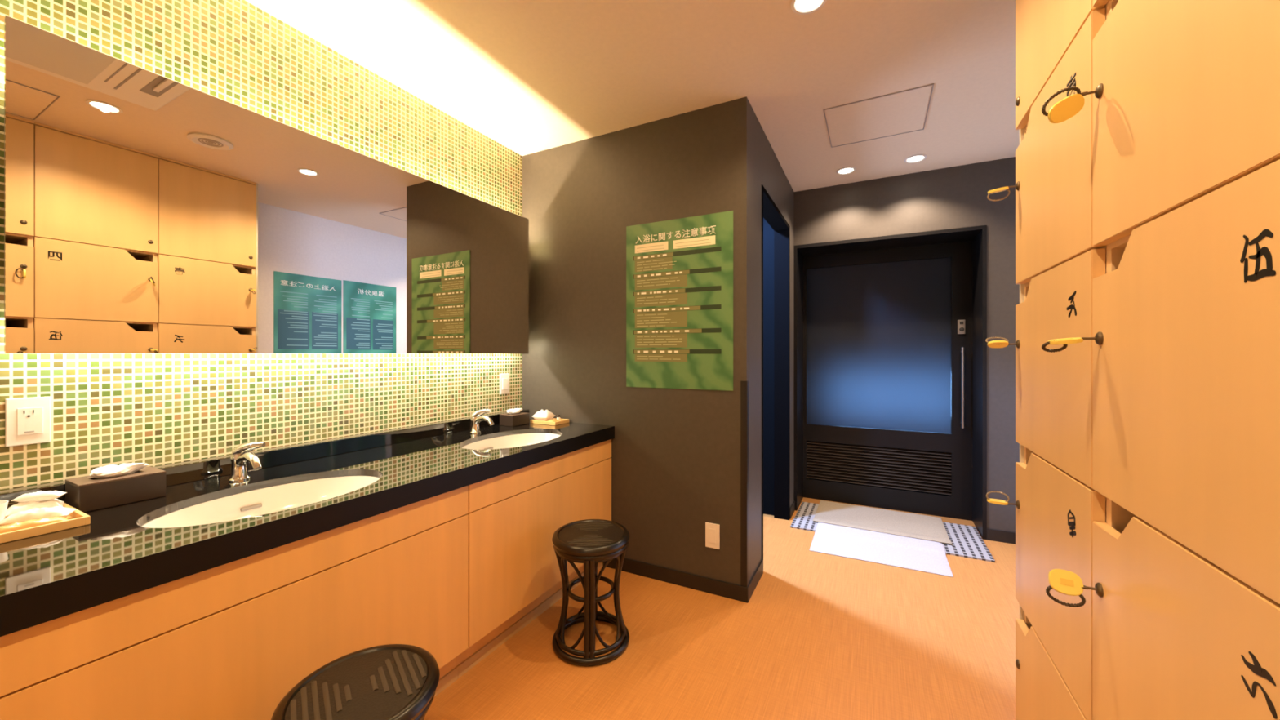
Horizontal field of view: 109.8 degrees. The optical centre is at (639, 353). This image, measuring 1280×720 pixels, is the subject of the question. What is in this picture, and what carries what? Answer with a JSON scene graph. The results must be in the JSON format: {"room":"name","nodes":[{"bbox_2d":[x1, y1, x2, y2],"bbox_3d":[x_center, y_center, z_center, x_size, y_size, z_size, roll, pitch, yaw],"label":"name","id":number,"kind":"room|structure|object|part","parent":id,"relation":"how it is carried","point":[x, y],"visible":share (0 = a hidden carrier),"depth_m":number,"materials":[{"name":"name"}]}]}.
{"room":"changing room","nodes":[
{"label":"changing room","id":0,"kind":"room"},
{"bbox_2d":[0,0,522,490],"bbox_3d":[-1.565,-0.022,1.282,0.100,2.401,3.430,0,0,28],"label":"wall","id":1,"kind":"structure","parent":0,"point":[107,409],"depth_m":1.56,"materials":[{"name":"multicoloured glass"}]},
{"bbox_2d":[4,396,50,446],"bbox_3d":[-1.569,0.172,1.155,0.009,0.120,0.070,0,0,28],"label":"wall socket","id":2,"kind":"object","parent":1,"relation":"attached to","point":[27,420],"visible":1,"depth_m":1.15,"materials":[{"name":"white plastic"}]},
{"bbox_2d":[4,14,528,353],"bbox_3d":[-1.123,-0.393,1.865,0.144,0.784,1.779,0,0,28],"label":"wall mirror","id":3,"kind":"object","parent":1,"relation":"attached to","point":[145,211],"visible":1,"depth_m":1.36,"materials":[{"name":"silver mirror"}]},
{"bbox_2d":[499,373,509,394],"bbox_3d":[-0.794,0.175,2.642,0.010,0.120,0.070,0,0,28],"label":"wall switch","id":4,"kind":"object","parent":1,"relation":"attached to","point":[504,378],"visible":1,"depth_m":2.64,"materials":[{"name":"white plastic"}]},
{"bbox_2d":[244,0,1019,191],"bbox_3d":[0.296,-1.263,1.706,3.050,0.080,6.100,0,0,28],"label":"ceiling","id":5,"kind":"structure","parent":0,"point":[530,77],"depth_m":1.90,"materials":[{"name":"paint"}]},
{"bbox_2d":[791,0,826,14],"bbox_3d":[0.585,-1.220,1.556,0.120,0.006,0.120,0,0,28],"label":"recessed light","id":6,"kind":"object","parent":5,"relation":"in","point":[798,6],"visible":1,"depth_m":1.58,"materials":[{"name":"white plastic"}]},
{"bbox_2d":[795,0,822,10],"bbox_3d":[0.585,-1.220,1.556,0.086,0.003,0.086,0,0,27],"label":"diffuser","id":7,"kind":"object","parent":6,"relation":"attached to","point":[801,5],"depth_m":1.57,"materials":[{"name":"white plastic"}]},
{"bbox_2d":[835,166,856,174],"bbox_3d":[1.371,-1.220,2.995,0.120,0.006,0.120,0,0,28],"label":"recessed light","id":8,"kind":"object","parent":5,"relation":"in","point":[847,170],"visible":1,"depth_m":2.99,"materials":[{"name":"white plastic"}]},
{"bbox_2d":[839,168,853,173],"bbox_3d":[1.371,-1.220,2.995,0.086,0.003,0.086,0,0,27],"label":"diffuser","id":9,"kind":"object","parent":8,"relation":"attached to","point":[842,170],"depth_m":2.99,"materials":[{"name":"white plastic"}]},
{"bbox_2d":[823,83,933,147],"bbox_3d":[1.229,-1.220,2.345,0.464,0.005,0.461,0,0,28],"label":"ceiling hatch","id":10,"kind":"object","parent":5,"relation":"attached to","point":[902,112],"visible":1,"depth_m":2.31,"materials":[{"name":"paint"}]},
{"bbox_2d":[904,154,926,163],"bbox_3d":[1.721,-1.220,2.813,0.120,0.006,0.120,0,0,28],"label":"recessed light","id":11,"kind":"object","parent":5,"relation":"in","point":[915,158],"visible":1,"depth_m":2.81,"materials":[{"name":"white plastic"}]},
{"bbox_2d":[907,155,923,161],"bbox_3d":[1.721,-1.220,2.813,0.086,0.003,0.086,0,0,27],"label":"diffuser","id":12,"kind":"object","parent":11,"relation":"attached to","point":[912,158],"depth_m":2.81,"materials":[{"name":"white plastic"}]},
{"bbox_2d":[522,96,752,603],"bbox_3d":[-0.126,-0.022,2.530,1.500,2.401,0.128,0,0,28],"label":"wall","id":13,"kind":"structure","parent":0,"point":[675,457],"depth_m":2.39,"materials":[{"name":"grey paint"}]},
{"bbox_2d":[626,210,733,391],"bbox_3d":[0.188,-0.257,2.301,0.588,0.867,0.005,0,0,28],"label":"poster","id":14,"kind":"object","parent":13,"relation":"attached to","point":[679,272],"visible":1,"depth_m":2.29,"materials":[{"name":"green paper"}]},
{"bbox_3d":[0.137,-0.241,2.325,0.382,0.562,0.001,0,0,27],"label":"text panel","id":15,"kind":"part","parent":14,"relation":"part of","materials":[{"name":"yellow"}]},
{"bbox_2d":[638,239,711,251],"bbox_3d":[0.166,-0.556,2.310,0.412,0.019,0.001,0,0,27],"label":"print","id":16,"kind":"object","parent":14,"relation":"on","point":[677,244],"depth_m":2.30,"materials":[{"name":"yellow paper"}]},
{"bbox_3d":[0.171,-0.560,2.307,0.447,0.043,0.001,0,0,27],"label":"cream panel","id":17,"kind":"part","parent":14,"relation":"part of","materials":[{"name":"beige paper"}]},
{"bbox_2d":[705,522,719,549],"bbox_3d":[0.356,0.893,2.211,0.072,0.120,0.009,0,0,28],"label":"wall switch","id":18,"kind":"object","parent":13,"relation":"attached to","point":[712,530],"visible":1,"depth_m":2.21,"materials":[{"name":"white plastic"}]},
{"bbox_2d":[740,380,748,586],"bbox_3d":[0.501,0.653,2.154,0.031,1.050,0.031,0,0,28],"label":"trim","id":19,"kind":"structure","parent":13,"relation":"attached to","point":[744,384],"depth_m":2.14,"materials":[{"name":"black"}]},
{"bbox_2d":[423,502,1019,719],"bbox_3d":[0.296,1.218,1.706,3.050,0.080,6.100,0,0,28],"label":"floor","id":20,"kind":"structure","parent":0,"point":[820,636],"depth_m":1.76,"materials":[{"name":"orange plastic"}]},
{"bbox_2d":[0,485,468,719],"bbox_3d":[-1.113,0.821,1.307,0.618,0.714,0.992,0,0,28],"label":"vanity cabinet","id":21,"kind":"object","parent":20,"relation":"on","point":[230,641],"visible":0.83,"depth_m":1.05,"materials":[{"name":"beige"}]},
{"bbox_2d":[271,644,439,719],"bbox_3d":[-0.613,0.954,0.989,0.316,0.447,0.316,0,0,28],"label":"rattan stool","id":22,"kind":"object","parent":20,"relation":"on","point":[389,682],"visible":1,"depth_m":0.99,"materials":[{"name":"wicker"}]},
{"bbox_2d":[456,439,611,678],"bbox_3d":[-0.657,0.821,2.184,0.618,0.714,0.984,0,0,28],"label":"vanity cabinet","id":23,"kind":"object","parent":20,"relation":"on","point":[514,575],"visible":0.59,"depth_m":1.86,"materials":[{"name":"beige wood"}]},
{"bbox_2d":[0,408,614,636],"bbox_3d":[-1.156,0.401,1.239,0.664,0.123,3.130,0,0,28],"label":"countertop","id":24,"kind":"structure","parent":23,"relation":"on","point":[44,578],"depth_m":1.17,"materials":[{"name":"black stone"}]},
{"bbox_2d":[0,502,90,543],"bbox_3d":[-1.438,0.386,0.956,0.205,0.020,0.308,0,0,28],"label":"tray","id":25,"kind":"object","parent":24,"relation":"on","point":[77,518],"visible":0.56,"depth_m":1.00,"materials":[{"name":"brown wood"}]},
{"bbox_2d":[0,500,8,526],"bbox_3d":[-1.444,0.360,0.983,0.076,0.058,0.076,0,0,28],"label":"cup","id":26,"kind":"object","parent":25,"relation":"on","point":[3,504],"visible":0.91,"depth_m":1.00,"materials":[{"name":"white"}]},
{"bbox_2d":[0,516,67,533],"bbox_3d":[-1.346,0.378,0.988,0.036,0.024,0.110,0,0,34],"label":"packet","id":27,"kind":"object","parent":25,"relation":"on","point":[33,522],"visible":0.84,"depth_m":0.98,"materials":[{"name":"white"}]},
{"bbox_2d":[4,498,64,517],"bbox_3d":[-1.443,0.367,1.072,0.058,0.045,0.085,0,0,40],"label":"packet","id":28,"kind":"object","parent":25,"relation":"on","point":[20,506],"visible":0.56,"depth_m":1.06,"materials":[{"name":"white"}]},
{"bbox_2d":[11,490,66,502],"bbox_3d":[-1.435,0.340,1.076,0.075,0.024,0.032,0,0,-30],"label":"packet","id":29,"kind":"object","parent":28,"relation":"on","point":[41,495],"visible":1,"depth_m":1.07,"materials":[{"name":"white"}]},
{"bbox_2d":[0,506,75,525],"bbox_3d":[-1.380,0.371,1.032,0.100,0.037,0.051,0,0,-36],"label":"packet","id":30,"kind":"object","parent":25,"relation":"on","point":[57,511],"visible":0.74,"depth_m":1.02,"materials":[{"name":"white"}]},
{"bbox_2d":[66,515,75,519],"bbox_3d":[-1.438,0.393,0.956,0.189,0.005,0.292,0,0,28],"label":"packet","id":31,"kind":"object","parent":25,"relation":"on","point":[70,517],"depth_m":1.07,"materials":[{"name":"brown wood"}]},
{"bbox_2d":[65,462,166,512],"bbox_3d":[-1.407,0.346,1.212,0.118,0.100,0.155,0,0,28],"label":"tissue box","id":32,"kind":"object","parent":24,"relation":"on","point":[112,485],"visible":0.98,"depth_m":1.18,"materials":[{"name":"black"}]},
{"bbox_3d":[-1.407,0.328,1.212,0.118,0.004,0.155,0,0,27],"label":"lid","id":33,"kind":"part","parent":32,"relation":"part of","materials":[{"name":"brown wood"}]},
{"bbox_2d":[227,441,266,482],"bbox_3d":[-1.216,0.336,1.406,0.149,0.120,0.062,0,0,19],"label":"faucet","id":34,"kind":"object","parent":24,"relation":"on","point":[241,455],"visible":1,"depth_m":1.40,"materials":[{"name":"silver metal"}]},
{"bbox_3d":[-1.212,0.331,1.392,0.133,0.055,0.029,0,0,27],"label":"spout","id":35,"kind":"part","parent":34,"relation":"part of","materials":[{"name":"silver metal"}]},
{"bbox_3d":[-1.234,0.302,1.422,0.092,0.052,0.038,0,0,1],"label":"lever","id":36,"kind":"part","parent":34,"relation":"part of","materials":[{"name":"silver metal"}]},
{"bbox_2d":[141,475,379,528],"bbox_3d":[-1.028,0.484,1.285,0.392,0.131,0.589,0,0,28],"label":"sink","id":37,"kind":"object","parent":24,"relation":"in","point":[270,500],"visible":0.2,"depth_m":1.39,"materials":[{"name":"white ceramic"}]},
{"bbox_2d":[469,408,493,434],"bbox_3d":[-0.780,0.336,2.244,0.149,0.120,0.062,0,0,19],"label":"faucet","id":38,"kind":"object","parent":24,"relation":"on","point":[477,417],"visible":1,"depth_m":2.24,"materials":[{"name":"silver metal"}]},
{"bbox_3d":[-0.798,0.302,2.260,0.092,0.052,0.038,0,0,1],"label":"lever","id":39,"kind":"part","parent":38,"relation":"part of","materials":[{"name":"silver metal"}]},
{"bbox_3d":[-0.775,0.331,2.230,0.133,0.055,0.029,0,0,27],"label":"spout","id":40,"kind":"part","parent":38,"relation":"part of","materials":[{"name":"silver metal"}]},
{"bbox_2d":[462,432,560,449],"bbox_3d":[-0.592,0.484,2.123,0.392,0.131,0.589,0,0,28],"label":"sink","id":41,"kind":"object","parent":24,"relation":"in","point":[522,439],"visible":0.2,"depth_m":2.31,"materials":[{"name":"white ceramic"}]},
{"bbox_2d":[499,408,529,426],"bbox_3d":[-0.704,0.350,2.525,0.105,0.092,0.125,0,0,31],"label":"tissue box","id":42,"kind":"object","parent":24,"relation":"on","point":[513,417],"visible":1,"depth_m":2.49,"materials":[{"name":"black"}]},
{"bbox_3d":[-0.704,0.336,2.525,0.105,0.004,0.125,0,0,32],"label":"lid","id":43,"kind":"part","parent":42,"relation":"part of","materials":[{"name":"brown"}]},
{"bbox_2d":[529,417,568,425],"bbox_3d":[-0.517,0.386,2.580,0.180,0.020,0.130,0,0,28],"label":"tray","id":44,"kind":"object","parent":24,"relation":"on","point":[562,421],"visible":0.77,"depth_m":2.53,"materials":[{"name":"brown wood"}]},
{"bbox_2d":[531,409,555,421],"bbox_3d":[-0.554,0.354,2.595,0.100,0.072,0.101,0,0,22],"label":"packet","id":45,"kind":"object","parent":44,"relation":"on","point":[544,415],"visible":0.82,"depth_m":2.56,"materials":[{"name":"white"}]},
{"bbox_2d":[547,418,559,422],"bbox_3d":[-0.490,0.379,2.549,0.048,0.022,0.060,0,0,43],"label":"packet","id":46,"kind":"object","parent":44,"relation":"on","point":[553,420],"visible":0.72,"depth_m":2.54,"materials":[{"name":"brown"}]},
{"bbox_3d":[-0.391,0.516,2.046,0.018,0.104,0.980,0,0,27],"label":"panel","id":47,"kind":"part","parent":23,"relation":"part of","materials":[{"name":"brown wood"}]},
{"bbox_2d":[551,519,629,666],"bbox_3d":[-0.200,0.954,1.846,0.316,0.447,0.316,0,0,-3],"label":"rattan stool","id":48,"kind":"object","parent":20,"relation":"on","point":[588,542],"visible":1,"depth_m":1.77,"materials":[{"name":"wicker"}]},
{"bbox_3d":[-0.322,0.970,1.839,0.061,0.398,0.044,0,0,-3],"label":"leg","id":49,"kind":"part","parent":48,"relation":"part of","materials":[{"name":"black wicker"}]},
{"bbox_3d":[-0.193,0.970,1.724,0.043,0.398,0.062,0,0,-3],"label":"leg","id":50,"kind":"part","parent":48,"relation":"part of","materials":[{"name":"black wicker"}]},
{"bbox_3d":[-0.200,0.750,1.846,0.316,0.038,0.316,0,0,-3],"label":"seat","id":51,"kind":"part","parent":48,"relation":"part of","materials":[{"name":"black wicker"}]},
{"bbox_3d":[-0.200,0.737,1.846,0.264,0.006,0.264,0,0,-3],"label":"woven panel","id":52,"kind":"part","parent":48,"relation":"part of","materials":[{"name":"wicker"}]},
{"bbox_3d":[-0.207,0.970,1.968,0.043,0.398,0.062,0,0,-3],"label":"leg","id":53,"kind":"part","parent":48,"relation":"part of","materials":[{"name":"black wicker"}]},
{"bbox_3d":[-0.079,0.970,1.853,0.061,0.398,0.044,0,0,-3],"label":"leg","id":54,"kind":"part","parent":48,"relation":"part of","materials":[{"name":"black wicker"}]},
{"bbox_2d":[808,522,953,577],"bbox_3d":[1.443,1.169,2.745,0.715,0.017,0.488,0,0,28],"label":"bath mat","id":55,"kind":"object","parent":20,"relation":"on","point":[895,550],"visible":1,"depth_m":2.70,"materials":[{"name":"white fabric"}]},
{"bbox_2d":[790,502,995,562],"bbox_3d":[1.644,1.173,3.050,1.110,0.010,0.570,0,0,28],"label":"mat","id":56,"kind":"object","parent":20,"relation":"on","point":[966,541],"visible":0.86,"depth_m":2.89,"materials":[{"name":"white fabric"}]},
{"bbox_2d":[812,500,951,544],"bbox_3d":[1.669,1.159,3.162,0.800,0.015,0.535,0,0,28],"label":"bath mat","id":57,"kind":"object","parent":56,"relation":"on","point":[931,528],"visible":1,"depth_m":3.14,"materials":[{"name":"white fabric"}]},
{"bbox_2d":[1019,128,1024,620],"bbox_3d":[1.263,-0.022,1.140,0.470,2.400,0.012,0,0,28],"label":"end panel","id":58,"kind":"object","parent":20,"relation":"on","point":[1021,131],"visible":0.02,"depth_m":1.24,"materials":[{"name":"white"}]},
{"bbox_2d":[1015,0,1106,719],"bbox_3d":[1.136,-0.022,0.919,0.484,2.400,0.495,0,0,28],"label":"lockers","id":59,"kind":"structure","parent":20,"relation":"on","point":[1057,261],"depth_m":0.99,"materials":[{"name":"beige laminate"}]},
{"bbox_2d":[985,337,1016,347],"bbox_3d":[0.991,-0.032,1.236,0.067,0.032,0.035,0,0,28],"label":"key","id":60,"kind":"object","parent":59,"relation":"attached to","point":[994,344],"visible":1,"depth_m":1.23,"materials":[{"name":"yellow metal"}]},
{"bbox_2d":[986,490,1016,505],"bbox_3d":[0.991,0.395,1.236,0.066,0.033,0.027,0,0,28],"label":"key","id":61,"kind":"object","parent":59,"relation":"attached to","point":[997,501],"visible":1,"depth_m":1.23,"materials":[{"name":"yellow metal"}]},
{"bbox_2d":[986,185,1016,201],"bbox_3d":[0.991,-0.439,1.232,0.065,0.036,0.028,0,0,28],"label":"key","id":62,"kind":"object","parent":59,"relation":"attached to","point":[1003,188],"visible":1,"depth_m":1.23,"materials":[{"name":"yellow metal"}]},
{"bbox_3d":[0.934,0.890,1.024,0.018,0.423,0.493,0,0,27],"label":"door","id":63,"kind":"part","parent":59,"relation":"part of","materials":[{"name":"brown wood"}]},
{"bbox_3d":[0.934,0.461,1.024,0.018,0.428,0.493,0,0,27],"label":"door","id":64,"kind":"part","parent":59,"relation":"part of","materials":[{"name":"brown wood"}]},
{"bbox_3d":[0.934,0.027,1.024,0.018,0.431,0.493,0,0,27],"label":"door","id":65,"kind":"part","parent":59,"relation":"part of","materials":[{"name":"brown wood"}]},
{"bbox_3d":[0.934,-0.405,1.024,0.018,0.424,0.493,0,0,27],"label":"door","id":66,"kind":"part","parent":59,"relation":"part of","materials":[{"name":"brown wood"}]},
{"bbox_3d":[0.934,-0.913,1.024,0.018,0.585,0.493,0,0,27],"label":"door","id":67,"kind":"part","parent":59,"relation":"part of","materials":[{"name":"brown wood"}]},
{"bbox_2d":[1093,0,1279,719],"bbox_3d":[0.914,-0.022,0.494,0.484,2.400,0.461,0,0,28],"label":"lockers","id":68,"kind":"structure","parent":20,"relation":"on","point":[1186,100],"depth_m":0.57,"materials":[{"name":"beige laminate"}]},
{"bbox_2d":[1041,86,1096,123],"bbox_3d":[0.756,-0.440,0.795,0.076,0.056,0.024,0,0,11],"label":"key","id":69,"kind":"object","parent":68,"relation":"attached to","point":[1068,107],"visible":1,"depth_m":0.79,"materials":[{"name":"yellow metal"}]},
{"bbox_3d":[0.782,-0.455,0.785,0.021,0.004,0.010,0,0,27],"label":"key blade","id":70,"kind":"part","parent":69,"relation":"part of","materials":[{"name":"brown metal"}]},
{"bbox_2d":[1041,337,1096,352],"bbox_3d":[0.760,-0.016,0.799,0.072,0.027,0.028,0,0,28],"label":"key","id":71,"kind":"object","parent":68,"relation":"attached to","point":[1064,341],"visible":1,"depth_m":0.80,"materials":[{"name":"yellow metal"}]},
{"bbox_3d":[0.782,-0.027,0.785,0.021,0.004,0.010,0,0,27],"label":"key blade","id":72,"kind":"part","parent":71,"relation":"part of","materials":[{"name":"brown metal"}]},
{"bbox_2d":[1045,568,1096,607],"bbox_3d":[0.760,0.414,0.794,0.069,0.056,0.030,0,0,28],"label":"key","id":73,"kind":"object","parent":68,"relation":"attached to","point":[1063,581],"visible":1,"depth_m":0.80,"materials":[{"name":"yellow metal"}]},
{"bbox_3d":[0.782,0.408,0.785,0.021,0.004,0.010,0,0,27],"label":"key blade","id":74,"kind":"part","parent":73,"relation":"part of","materials":[{"name":"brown metal"}]},
{"bbox_3d":[0.713,-0.913,0.599,0.018,0.585,0.460,0,0,27],"label":"door","id":75,"kind":"part","parent":68,"relation":"part of","materials":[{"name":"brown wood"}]},
{"bbox_3d":[0.713,0.461,0.599,0.018,0.428,0.460,0,0,27],"label":"door","id":76,"kind":"part","parent":68,"relation":"part of","materials":[{"name":"brown wood"}]},
{"bbox_3d":[0.713,0.027,0.599,0.018,0.431,0.460,0,0,27],"label":"door","id":77,"kind":"part","parent":68,"relation":"part of","materials":[{"name":"brown wood"}]},
{"bbox_3d":[0.713,-0.405,0.599,0.018,0.424,0.460,0,0,27],"label":"door","id":78,"kind":"part","parent":68,"relation":"part of","materials":[{"name":"brown wood"}]},
{"bbox_2d":[763,217,773,515],"bbox_3d":[0.405,-0.022,3.634,1.362,2.401,0.100,0,0,28],"label":"wall","id":79,"kind":"structure","parent":0,"point":[768,232],"depth_m":3.30,"materials":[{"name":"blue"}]},
{"bbox_2d":[752,109,794,575],"bbox_3d":[0.818,-0.022,2.844,0.100,2.401,1.300,0,0,28],"label":"wall","id":80,"kind":"structure","parent":0,"point":[767,171],"depth_m":2.38,"materials":[{"name":"grey paint"}]},
{"bbox_2d":[747,500,795,600],"bbox_3d":[0.838,1.142,2.765,0.008,0.072,1.420,0,0,28],"label":"baseboard","id":81,"kind":"structure","parent":80,"relation":"attached to","point":[755,579],"depth_m":2.29,"materials":[{"name":"black wood"}]},
{"bbox_2d":[761,184,790,559],"bbox_3d":[0.816,0.133,2.839,0.106,2.090,0.890,0,0,28],"label":"trim","id":82,"kind":"structure","parent":80,"relation":"attached to","point":[771,212],"depth_m":3.21,"materials":[{"name":"black wood"}]},
{"bbox_2d":[794,156,1019,532],"bbox_3d":[1.863,-0.022,3.286,1.590,2.401,0.450,0,0,28],"label":"wall","id":83,"kind":"structure","parent":0,"point":[953,197],"depth_m":2.87,"materials":[{"name":"grey paint"}]},
{"bbox_2d":[803,240,972,520],"bbox_3d":[1.829,0.188,3.411,1.126,1.964,0.100,0,0,28],"label":"door","id":84,"kind":"structure","parent":83,"relation":"in","point":[887,333],"depth_m":3.40,"materials":[{"name":"black"}]},
{"bbox_3d":[1.800,0.862,3.458,0.978,0.310,0.035,0,0,27],"label":"louvre panel","id":85,"kind":"part","parent":84,"relation":"part of","materials":[{"name":"black metal"}]},
{"bbox_3d":[1.800,-0.060,3.458,0.978,1.265,0.006,0,0,27],"label":"glass pane","id":86,"kind":"part","parent":84,"relation":"part of","materials":[{"name":"blue glass"}]},
{"bbox_3d":[2.275,-0.192,3.185,0.045,0.100,0.010,0,0,27],"label":"lock plate","id":87,"kind":"part","parent":84,"relation":"part of","materials":[{"name":"silver metal"}]},
{"bbox_3d":[2.266,0.235,3.161,0.020,0.565,0.060,0,0,27],"label":"handle","id":88,"kind":"part","parent":84,"relation":"part of","materials":[{"name":"silver metal"}]},
{"bbox_2d":[800,497,975,526],"bbox_3d":[1.811,1.175,3.375,1.126,0.006,0.140,0,0,28],"label":"trim","id":89,"kind":"structure","parent":83,"relation":"attached to","point":[951,520],"depth_m":3.27,"materials":[{"name":"brown"}]},
{"bbox_2d":[793,225,986,539],"bbox_3d":[1.761,0.180,3.279,1.170,1.996,0.356,0,0,28],"label":"trim","id":90,"kind":"structure","parent":83,"relation":"attached to","point":[977,234],"depth_m":3.10,"materials":[{"name":"black wood"}]},
{"bbox_2d":[986,528,1015,544],"bbox_3d":[2.286,1.142,2.808,0.197,0.072,0.008,0,0,28],"label":"baseboard","id":91,"kind":"structure","parent":83,"relation":"attached to","point":[1004,536],"depth_m":2.82,"materials":[{"name":"black"}]}
]}

